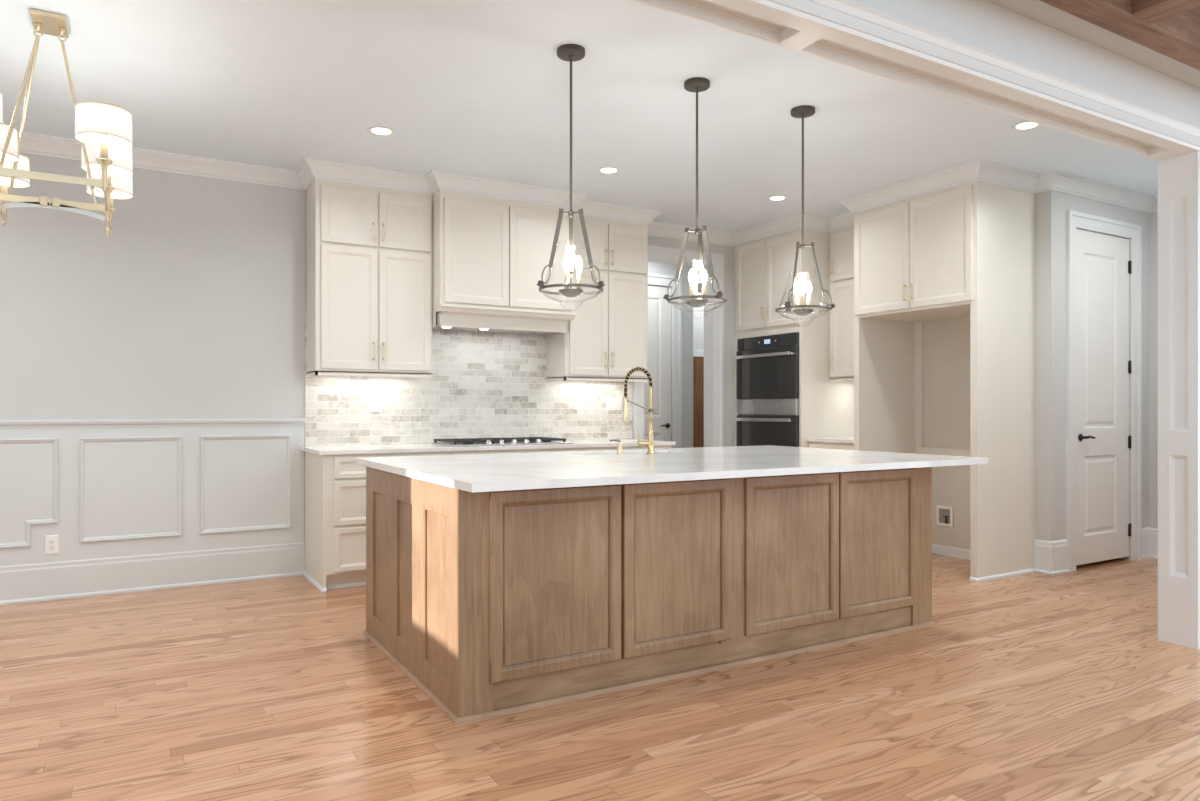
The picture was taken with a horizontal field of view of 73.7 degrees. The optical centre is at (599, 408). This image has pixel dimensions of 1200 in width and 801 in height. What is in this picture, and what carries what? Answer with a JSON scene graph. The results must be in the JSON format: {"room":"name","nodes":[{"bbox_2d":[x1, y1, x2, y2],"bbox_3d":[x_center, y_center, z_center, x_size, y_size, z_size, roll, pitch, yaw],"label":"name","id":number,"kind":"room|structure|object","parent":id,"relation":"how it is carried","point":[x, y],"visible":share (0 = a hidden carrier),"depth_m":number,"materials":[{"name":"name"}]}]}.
{"room":"kitchen","nodes":[
{"label":"kitchen","id":0,"kind":"room"},
{"bbox_2d":[0,153,733,541],"bbox_3d":[-1.434,-0.245,6.191,7.760,2.850,0.140,0,0,-30],"label":"wall","id":1,"kind":"structure","parent":0,"point":[193,304],"depth_m":5.26,"materials":[{"name":"grey paint"}]},
{"bbox_2d":[0,438,57,547],"bbox_3d":[-3.770,0.511,4.731,0.940,0.660,0.016,0,0,-30],"label":"trim","id":2,"kind":"structure","parent":1,"relation":"attached to","point":[54,441],"depth_m":4.93,"materials":[{"name":"grey paint"}]},
{"bbox_2d":[45,535,58,554],"bbox_3d":[-3.395,0.841,4.954,0.072,0.116,0.008,0,0,-30],"label":"outlet","id":3,"kind":"object","parent":1,"relation":"attached to","point":[51,541],"visible":1,"depth_m":4.95,"materials":[{"name":"white plastic"}]},
{"bbox_2d":[48,539,54,550],"bbox_3d":[-3.394,0.841,4.952,0.034,0.068,0.004,0,0,-30],"label":"socket","id":4,"kind":"object","parent":3,"relation":"attached to","point":[51,542],"depth_m":4.95,"materials":[{"name":"white plastic"}]},
{"bbox_2d":[79,436,181,542],"bbox_3d":[-3.022,0.511,5.167,0.572,0.660,0.016,0,0,-30],"label":"trim","id":5,"kind":"structure","parent":1,"relation":"attached to","point":[178,439],"depth_m":5.14,"materials":[{"name":"grey paint"}]},
{"bbox_2d":[0,426,303,565],"bbox_3d":[-3.435,0.540,4.951,3.054,0.900,0.026,0,0,-30],"label":"wainscoting","id":6,"kind":"structure","parent":1,"relation":"attached to","point":[131,487],"depth_m":5.22,"materials":[{"name":"grey paint"}]},
{"bbox_2d":[0,542,304,604],"bbox_3d":[-3.425,1.062,4.934,3.054,0.236,0.026,0,0,-30],"label":"baseboard","id":7,"kind":"structure","parent":1,"relation":"attached to","point":[22,583],"depth_m":5.21,"materials":[{"name":"grey paint"}]},
{"bbox_2d":[0,418,304,428],"bbox_3d":[-3.425,0.092,4.934,3.054,0.051,0.026,0,0,-30],"label":"trim","id":8,"kind":"structure","parent":1,"relation":"attached to","point":[4,424],"depth_m":5.21,"materials":[{"name":"grey paint"}]},
{"bbox_2d":[200,435,290,533],"bbox_3d":[-2.433,0.511,5.511,0.575,0.660,0.016,0,0,-30],"label":"trim","id":9,"kind":"structure","parent":1,"relation":"attached to","point":[203,530],"depth_m":5.50,"materials":[{"name":"grey paint"}]},
{"bbox_2d":[306,179,431,377],"bbox_3d":[-1.645,-0.899,5.750,0.817,1.342,0.386,0,0,-30],"label":"upper cabinet","id":10,"kind":"object","parent":1,"relation":"attached to","point":[369,248],"visible":1,"depth_m":5.60,"materials":[{"name":"beige paint"}]},
{"bbox_2d":[370,397,379,411],"bbox_3d":[-1.671,-0.034,5.955,0.072,0.116,0.008,0,0,-30],"label":"outlet","id":11,"kind":"object","parent":1,"relation":"attached to","point":[374,401],"visible":1,"depth_m":5.95,"materials":[{"name":"white plastic"}]},
{"bbox_2d":[373,400,377,408],"bbox_3d":[-1.670,-0.034,5.953,0.034,0.068,0.004,0,0,-30],"label":"socket","id":12,"kind":"object","parent":11,"relation":"attached to","point":[375,402],"depth_m":5.95,"materials":[{"name":"white plastic"}]},
{"bbox_2d":[305,314,631,445],"bbox_3d":[-0.914,-0.207,6.413,2.766,0.946,0.020,0,0,-30],"label":"backsplash","id":13,"kind":"structure","parent":1,"relation":"attached to","point":[481,384],"depth_m":6.32,"materials":[{"name":"stone"}]},
{"bbox_2d":[432,190,575,336],"bbox_3d":[-0.790,-1.085,6.176,1.090,0.970,0.511,0,0,-30],"label":"upper cabinet","id":14,"kind":"object","parent":1,"relation":"attached to","point":[490,255],"visible":0.88,"depth_m":5.92,"materials":[{"name":"beige paint"}]},
{"bbox_2d":[432,326,556,334],"bbox_3d":[-0.819,-0.643,6.227,1.038,0.073,0.393,0,0,-30],"label":"range hood","id":15,"kind":"object","parent":14,"relation":"attached to","point":[437,327],"visible":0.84,"depth_m":6.24,"materials":[{"name":"silver metal"}]},
{"bbox_2d":[573,396,579,409],"bbox_3d":[-0.198,-0.051,6.814,0.072,0.116,0.008,0,0,-30],"label":"outlet","id":16,"kind":"object","parent":1,"relation":"attached to","point":[576,399],"visible":1,"depth_m":6.81,"materials":[{"name":"white plastic"}]},
{"bbox_2d":[575,399,578,406],"bbox_3d":[-0.197,-0.051,6.812,0.034,0.068,0.004,0,0,-30],"label":"socket","id":17,"kind":"object","parent":16,"relation":"attached to","point":[576,400],"depth_m":6.81,"materials":[{"name":"white plastic"}]},
{"bbox_2d":[546,215,647,381],"bbox_3d":[-0.007,-0.899,6.705,0.796,1.342,0.386,0,0,-30],"label":"upper cabinet","id":18,"kind":"object","parent":1,"relation":"attached to","point":[607,338],"visible":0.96,"depth_m":6.58,"materials":[{"name":"beige paint"}]},
{"bbox_2d":[606,397,621,410],"bbox_3d":[0.121,-0.044,7.000,0.164,0.116,0.010,0,0,-30],"label":"light switch","id":19,"kind":"object","parent":1,"relation":"attached to","point":[612,403],"visible":1,"depth_m":7.00,"materials":[{"name":"white plastic"}]},
{"bbox_2d":[633,245,723,446],"bbox_3d":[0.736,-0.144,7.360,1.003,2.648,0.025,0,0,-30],"label":"trim","id":20,"kind":"structure","parent":1,"relation":"attached to","point":[656,252],"depth_m":7.57,"materials":[{"name":"white paint"}]},
{"bbox_2d":[0,0,1157,232],"bbox_3d":[-0.309,-1.745,6.287,10.000,0.150,7.027,0,0,-30],"label":"ceiling","id":21,"kind":"structure","parent":0,"point":[478,88],"depth_m":4.30,"materials":[{"name":"paint"}]},
{"bbox_2d":[0,8,132,238],"bbox_3d":[-2.369,-1.212,3.446,0.615,0.915,1.095,0,0,-30],"label":"chandelier","id":22,"kind":"object","parent":21,"relation":"hanging from","point":[103,130],"visible":1,"depth_m":3.39,"materials":[{"name":"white fabric"}]},
{"bbox_2d":[0,177,8,225],"bbox_3d":[-2.777,-0.970,3.729,0.060,0.230,0.059,0,0,-30],"label":"candle","id":23,"kind":"object","parent":22,"relation":"on","point":[4,181],"depth_m":3.72,"materials":[{"name":"beige metal"}]},
{"bbox_2d":[95,134,112,192],"bbox_3d":[-1.960,-0.970,3.163,0.060,0.230,0.059,0,0,-30],"label":"candle","id":24,"kind":"object","parent":22,"relation":"on","point":[103,161],"depth_m":3.15,"materials":[{"name":"beige metal"}]},
{"bbox_2d":[100,165,114,238],"bbox_3d":[-2.187,-0.920,3.552,0.060,0.330,0.059,0,0,-30],"label":"candle","id":25,"kind":"object","parent":22,"relation":"on","point":[110,189],"depth_m":3.55,"materials":[{"name":"metal"}]},
{"bbox_2d":[108,192,116,234],"bbox_3d":[-2.414,-0.970,3.941,0.060,0.230,0.059,0,0,-30],"label":"candle","id":26,"kind":"object","parent":22,"relation":"on","point":[112,210],"depth_m":3.93,"materials":[{"name":"metal"}]},
{"bbox_2d":[367,126,394,135],"bbox_3d":[-1.313,-1.667,4.802,0.160,0.007,0.160,0,0,-30],"label":"recessed light","id":27,"kind":"object","parent":21,"relation":"in","point":[377,130],"visible":1,"depth_m":4.80,"materials":[{"name":"white plastic"}]},
{"bbox_2d":[536,44,604,306],"bbox_3d":[-0.135,-1.065,3.737,0.315,1.210,0.325,0,0,-2],"label":"pendant light","id":28,"kind":"object","parent":21,"relation":"hanging from","point":[571,53],"visible":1,"depth_m":3.69,"materials":[{"name":"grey metal"}]},
{"bbox_2d":[563,254,569,288],"bbox_3d":[-0.154,-0.633,3.691,0.032,0.162,0.033,0,0,-30],"label":"bulb","id":29,"kind":"object","parent":28,"relation":"on","point":[566,263],"depth_m":3.68,"materials":[{"name":"white glass"}]},
{"bbox_2d":[576,256,582,288],"bbox_3d":[-0.097,-0.633,3.725,0.032,0.162,0.033,0,0,-30],"label":"bulb","id":30,"kind":"object","parent":28,"relation":"on","point":[579,264],"depth_m":3.71,"materials":[{"name":"white glass"}]},
{"bbox_2d":[597,167,619,173],"bbox_3d":[0.061,-1.667,5.592,0.160,0.007,0.160,0,0,-30],"label":"recessed light","id":31,"kind":"object","parent":21,"relation":"in","point":[604,170],"visible":1,"depth_m":5.59,"materials":[{"name":"white plastic"}]},
{"bbox_2d":[663,77,726,318],"bbox_3d":[0.501,-1.065,4.104,0.315,1.210,0.325,0,0,23],"label":"pendant light","id":32,"kind":"object","parent":21,"relation":"hanging from","point":[696,84],"visible":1,"depth_m":4.07,"materials":[{"name":"silver metal"}]},
{"bbox_2d":[688,269,694,299],"bbox_3d":[0.465,-0.633,4.070,0.032,0.162,0.033,0,0,-30],"label":"bulb","id":33,"kind":"object","parent":32,"relation":"on","point":[691,276],"depth_m":4.06,"materials":[{"name":"white glass"}]},
{"bbox_2d":[693,271,698,299],"bbox_3d":[0.492,-0.633,4.130,0.032,0.162,0.033,0,0,-30],"label":"bulb","id":34,"kind":"object","parent":32,"relation":"on","point":[696,279],"depth_m":4.12,"materials":[{"name":"white glass"}]},
{"bbox_2d":[701,269,706,299],"bbox_3d":[0.531,-0.633,4.077,0.032,0.162,0.033,0,0,-30],"label":"bulb","id":35,"kind":"object","parent":32,"relation":"on","point":[704,275],"depth_m":4.07,"materials":[{"name":"white glass"}]},
{"bbox_2d":[767,195,787,200],"bbox_3d":[1.403,-1.667,6.329,0.160,0.007,0.160,0,0,-30],"label":"recessed light","id":36,"kind":"object","parent":21,"relation":"in","point":[778,197],"visible":1,"depth_m":6.33,"materials":[{"name":"white plastic"}]},
{"bbox_2d":[775,105,834,326],"bbox_3d":[1.143,-1.065,4.460,0.325,1.210,0.315,0,0,14],"label":"pendant light","id":37,"kind":"object","parent":21,"relation":"hanging from","point":[803,111],"visible":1,"depth_m":4.44,"materials":[{"name":"silver metal"}]},
{"bbox_2d":[794,282,799,308],"bbox_3d":[1.105,-0.633,4.490,0.033,0.162,0.033,0,0,-30],"label":"bulb","id":38,"kind":"object","parent":37,"relation":"on","point":[796,288],"depth_m":4.48,"materials":[{"name":"white glass"}]},
{"bbox_2d":[800,280,805,308],"bbox_3d":[1.121,-0.633,4.426,0.033,0.162,0.033,0,0,-30],"label":"bulb","id":39,"kind":"object","parent":37,"relation":"on","point":[802,285],"depth_m":4.42,"materials":[{"name":"white glass"}]},
{"bbox_2d":[806,282,811,308],"bbox_3d":[1.168,-0.633,4.472,0.033,0.162,0.033,0,0,-30],"label":"bulb","id":40,"kind":"object","parent":37,"relation":"on","point":[808,288],"depth_m":4.46,"materials":[{"name":"white glass"}]},
{"bbox_2d":[1012,121,1040,130],"bbox_3d":[2.511,-1.667,4.706,0.160,0.007,0.160,0,0,-30],"label":"recessed light","id":41,"kind":"object","parent":21,"relation":"in","point":[1026,125],"visible":0.84,"depth_m":4.71,"materials":[{"name":"white plastic"}]},
{"bbox_2d":[0,553,1199,800],"bbox_3d":[0.843,1.230,2.922,12.400,0.100,14.200,0,0,-30],"label":"floor","id":42,"kind":"structure","parent":0,"point":[1035,686],"depth_m":3.10,"materials":[{"name":"brown wood"}]},
{"bbox_2d":[303,452,448,592],"bbox_3d":[-1.582,0.738,5.632,0.858,0.884,0.654,0,0,-30],"label":"base cabinet","id":43,"kind":"object","parent":42,"relation":"on","point":[335,486],"visible":0.57,"depth_m":5.25,"materials":[{"name":"beige paint"}]},
{"bbox_2d":[301,439,675,454],"bbox_3d":[-0.756,0.281,6.109,2.794,0.030,0.662,0,0,-30],"label":"countertop","id":44,"kind":"structure","parent":43,"relation":"on","point":[388,448],"depth_m":5.67,"materials":[{"name":"white stone"}]},
{"bbox_2d":[431,437,572,446],"bbox_3d":[-0.745,0.245,6.101,0.950,0.040,0.520,0,0,-30],"label":"gas cooktop","id":45,"kind":"object","parent":44,"relation":"in","point":[458,442],"visible":1,"depth_m":5.98,"materials":[{"name":"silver metal"}]},
{"bbox_2d":[449,448,579,454],"bbox_3d":[-0.757,0.738,6.113,1.048,0.884,0.654,0,0,-30],"label":"base cabinet","id":46,"kind":"object","parent":42,"relation":"on","point":[560,449],"visible":0.05,"depth_m":5.82,"materials":[{"name":"beige paint"}]},
{"bbox_2d":[580,445,671,450],"bbox_3d":[0.064,0.738,6.592,0.848,0.884,0.654,0,0,-30],"label":"base cabinet","id":47,"kind":"object","parent":42,"relation":"on","point":[667,446],"visible":0.05,"depth_m":6.30,"materials":[{"name":"beige paint"}]},
{"bbox_2d":[363,467,935,724],"bbox_3d":[0.293,0.738,4.293,2.749,0.884,1.418,0,0,-30],"label":"kitchen island","id":48,"kind":"object","parent":42,"relation":"on","point":[492,603],"visible":0.89,"depth_m":3.50,"materials":[{"name":"brown wood"}]},
{"bbox_2d":[355,445,988,491],"bbox_3d":[0.388,0.280,4.329,2.959,0.032,1.732,0,0,-30],"label":"island countertop","id":49,"kind":"structure","parent":48,"relation":"on","point":[531,470],"depth_m":3.88,"materials":[{"name":"white stone"}]},
{"bbox_2d":[609,439,622,453],"bbox_3d":[0.094,0.220,4.675,0.085,0.088,0.040,0,0,15],"label":"soap dispenser","id":50,"kind":"object","parent":49,"relation":"on","point":[619,445],"visible":1,"depth_m":4.66,"materials":[{"name":"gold metal"}]},
{"bbox_2d":[621,366,654,453],"bbox_3d":[0.208,0.003,4.856,0.108,0.523,0.335,0,0,-30],"label":"faucet","id":51,"kind":"object","parent":49,"relation":"on","point":[649,442],"visible":1,"depth_m":4.74,"materials":[{"name":"gold metal"}]},
{"bbox_2d":[734,228,853,447],"bbox_3d":[1.779,-0.195,7.462,0.726,2.750,0.899,0,0,-30],"label":"tall cabinet","id":52,"kind":"object","parent":42,"relation":"on","point":[762,267],"visible":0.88,"depth_m":7.08,"materials":[{"name":"beige paint"}]},
{"bbox_2d":[734,332,798,446],"bbox_3d":[1.740,0.005,7.413,0.665,1.344,0.799,0,0,-30],"label":"double wall oven","id":53,"kind":"object","parent":52,"relation":"in","point":[767,366],"visible":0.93,"depth_m":7.23,"materials":[{"name":"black metal"}]},
{"bbox_2d":[809,441,853,449],"bbox_3d":[2.210,0.731,6.848,0.599,0.899,0.591,0,0,-30],"label":"base cabinet","id":54,"kind":"object","parent":42,"relation":"on","point":[827,445],"visible":0.03,"depth_m":6.72,"materials":[{"name":"beige paint"}]},
{"bbox_2d":[807,437,853,443],"bbox_3d":[2.206,0.265,6.846,0.609,0.030,0.591,0,0,-30],"label":"countertop","id":55,"kind":"structure","parent":54,"relation":"on","point":[820,439],"depth_m":6.78,"materials":[{"name":"white stone"}]},
{"bbox_2d":[854,180,1035,581],"bbox_3d":[2.577,-0.195,6.085,0.736,2.750,1.094,0,0,-30],"label":"tall cabinet","id":56,"kind":"object","parent":42,"relation":"on","point":[967,249],"visible":1,"depth_m":5.72,"materials":[{"name":"beige paint"}]},
{"bbox_2d":[914,322,969,456],"bbox_3d":[2.881,-0.172,6.270,0.019,1.104,0.978,0,0,-30],"label":"trim","id":57,"kind":"structure","parent":56,"relation":"attached to","point":[918,326],"depth_m":6.64,"materials":[{"name":"beige paint"}]},
{"bbox_2d":[648,261,701,447],"bbox_3d":[0.956,-0.245,9.378,4.700,2.850,2.960,0,0,-30],"label":"wall","id":58,"kind":"structure","parent":0,"point":[653,267],"depth_m":8.82,"materials":[{"name":"grey paint"}]},
{"bbox_2d":[17,131,1157,245],"bbox_3d":[-0.046,-1.617,6.104,9.811,0.108,2.834,0,0,-7],"label":"trim","id":59,"kind":"structure","parent":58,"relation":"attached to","point":[308,170],"depth_m":5.73,"materials":[{"name":"white paint"}]},
{"bbox_2d":[644,285,670,440],"bbox_3d":[0.451,-0.083,8.531,0.767,2.495,0.095,0,0,-30],"label":"door","id":60,"kind":"structure","parent":58,"relation":"in","point":[659,309],"depth_m":8.66,"materials":[{"name":"white paint"}]},
{"bbox_2d":[648,273,681,447],"bbox_3d":[0.459,-0.135,8.518,1.005,2.630,0.025,0,0,-30],"label":"trim","id":61,"kind":"structure","parent":58,"relation":"attached to","point":[653,279],"depth_m":8.74,"materials":[{"name":"white paint"}]},
{"bbox_2d":[693,292,703,351],"bbox_3d":[1.693,-0.245,9.901,2.900,2.850,1.000,0,0,-30],"label":"wall","id":62,"kind":"structure","parent":0,"point":[698,312],"depth_m":10.10,"materials":[{"name":"grey paint"}]},
{"bbox_2d":[693,356,703,447],"bbox_3d":[1.187,0.260,10.055,1.581,1.840,0.025,0,0,-30],"label":"trim","id":63,"kind":"structure","parent":62,"relation":"attached to","point":[698,362],"depth_m":10.07,"materials":[{"name":"brown wood"}]},
{"bbox_2d":[693,352,703,356],"bbox_3d":[0.963,-0.690,9.921,0.940,0.060,0.030,0,0,-30],"label":"trim","id":64,"kind":"structure","parent":62,"relation":"attached to","point":[697,354],"depth_m":10.06,"materials":[{"name":"white paint"}]},
{"bbox_2d":[923,316,969,549],"bbox_3d":[2.894,0.228,6.278,0.014,1.905,0.980,0,0,-30],"label":"wall","id":65,"kind":"structure","parent":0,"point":[946,342],"depth_m":6.42,"materials":[{"name":"beige paint"}]},
{"bbox_2d":[932,544,969,559],"bbox_3d":[2.890,1.141,6.266,0.014,0.078,0.954,0,0,-30],"label":"baseboard","id":66,"kind":"structure","parent":65,"relation":"attached to","point":[936,549],"depth_m":6.39,"materials":[{"name":"white paint"}]},
{"bbox_2d":[1036,190,1060,540],"bbox_3d":[2.561,-0.245,6.963,0.120,2.850,2.830,0,0,-30],"label":"wall","id":67,"kind":"structure","parent":0,"point":[1048,203],"depth_m":5.75,"materials":[{"name":"grey paint"}]},
{"bbox_2d":[830,227,853,380],"bbox_3d":[2.302,-0.910,6.902,0.386,1.320,0.591,0,0,-30],"label":"upper cabinet","id":68,"kind":"object","parent":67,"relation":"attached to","point":[841,241],"visible":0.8,"depth_m":6.95,"materials":[{"name":"beige paint"}]},
{"bbox_2d":[936,505,953,526],"bbox_3d":[2.775,0.863,6.446,0.021,0.160,0.150,0,0,-30],"label":"box","id":69,"kind":"object","parent":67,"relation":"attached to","point":[944,514],"visible":1,"depth_m":6.44,"materials":[{"name":"white plastic"}]},
{"bbox_2d":[1061,192,1148,559],"bbox_3d":[3.865,-0.245,6.155,1.320,2.850,0.120,0,0,-30],"label":"wall","id":70,"kind":"structure","parent":0,"point":[1068,202],"depth_m":6.14,"materials":[{"name":"grey paint"}]},
{"bbox_2d":[1034,539,1069,574],"bbox_3d":[3.267,1.062,5.789,0.209,0.236,0.141,0,0,-30],"label":"baseboard","id":71,"kind":"structure","parent":70,"relation":"attached to","point":[1050,557],"depth_m":5.74,"materials":[{"name":"white paint"}]},
{"bbox_2d":[1076,229,1130,564],"bbox_3d":[3.819,-0.088,6.062,0.792,2.480,0.095,0,0,-30],"label":"door","id":72,"kind":"structure","parent":70,"relation":"in","point":[1103,265],"depth_m":6.06,"materials":[{"name":"white paint"}]},
{"bbox_2d":[1066,210,1141,571],"bbox_3d":[3.818,-0.130,6.044,0.996,2.620,0.025,0,0,-30],"label":"trim","id":73,"kind":"structure","parent":70,"relation":"attached to","point":[1074,219],"depth_m":5.98,"materials":[{"name":"white paint"}]},
{"bbox_2d":[1149,211,1157,527],"bbox_3d":[4.774,-0.245,5.808,0.100,2.850,1.396,0,0,-30],"label":"wall","id":74,"kind":"structure","parent":0,"point":[1153,217],"depth_m":6.36,"materials":[{"name":"grey paint"}]},
{"bbox_2d":[1142,527,1157,558],"bbox_3d":[4.618,1.062,5.821,0.157,0.236,1.217,0,0,-30],"label":"baseboard","id":75,"kind":"structure","parent":74,"relation":"attached to","point":[1149,535],"depth_m":6.34,"materials":[{"name":"white paint"}]},
{"bbox_2d":[1158,151,1199,648],"bbox_3d":[4.007,-0.243,4.656,2.585,2.847,0.179,0,0,-30],"label":"column","id":76,"kind":"structure","parent":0,"point":[1178,176],"depth_m":4.01,"materials":[{"name":"white paint"}]},
{"bbox_2d":[632,0,1199,160],"bbox_3d":[1.194,-1.518,3.015,9.100,0.503,0.179,0,0,-30],"label":"ceiling beam","id":77,"kind":"structure","parent":76,"relation":"attached to","point":[986,24],"depth_m":3.18,"materials":[{"name":"white paint"}]},
{"bbox_2d":[745,0,1199,151],"bbox_3d":[1.249,-1.313,2.921,9.100,0.096,0.040,0,0,-30],"label":"trim","id":78,"kind":"structure","parent":76,"relation":"attached to","point":[853,18],"depth_m":3.02,"materials":[{"name":"white paint"}]},
{"bbox_2d":[988,0,1199,87],"bbox_3d":[0.809,-1.724,2.583,12.000,0.293,0.181,0,0,-30],"label":"trim","id":79,"kind":"structure","parent":76,"relation":"attached to","point":[1037,10],"depth_m":3.40,"materials":[{"name":"grey paint"}]},
{"bbox_3d":[1.056,-1.800,2.159,12.000,0.100,1.165,0,0,-30],"label":"trim","id":80,"kind":"structure","parent":0,"visible":0},
{"bbox_2d":[1040,0,1199,70],"bbox_3d":[0.883,-1.633,2.457,12.000,0.253,0.115,0,0,-30],"label":"trim","id":81,"kind":"structure","parent":80,"relation":"attached to","point":[1176,37],"depth_m":3.20,"materials":[{"name":"brown wood"}]},
{"bbox_2d":[1132,0,1199,23],"bbox_3d":[2.318,-1.634,2.725,0.150,0.252,0.872,0,0,-30],"label":"trim","id":82,"kind":"structure","parent":80,"relation":"attached to","point":[1150,11],"depth_m":3.03,"materials":[{"name":"brown wood"}]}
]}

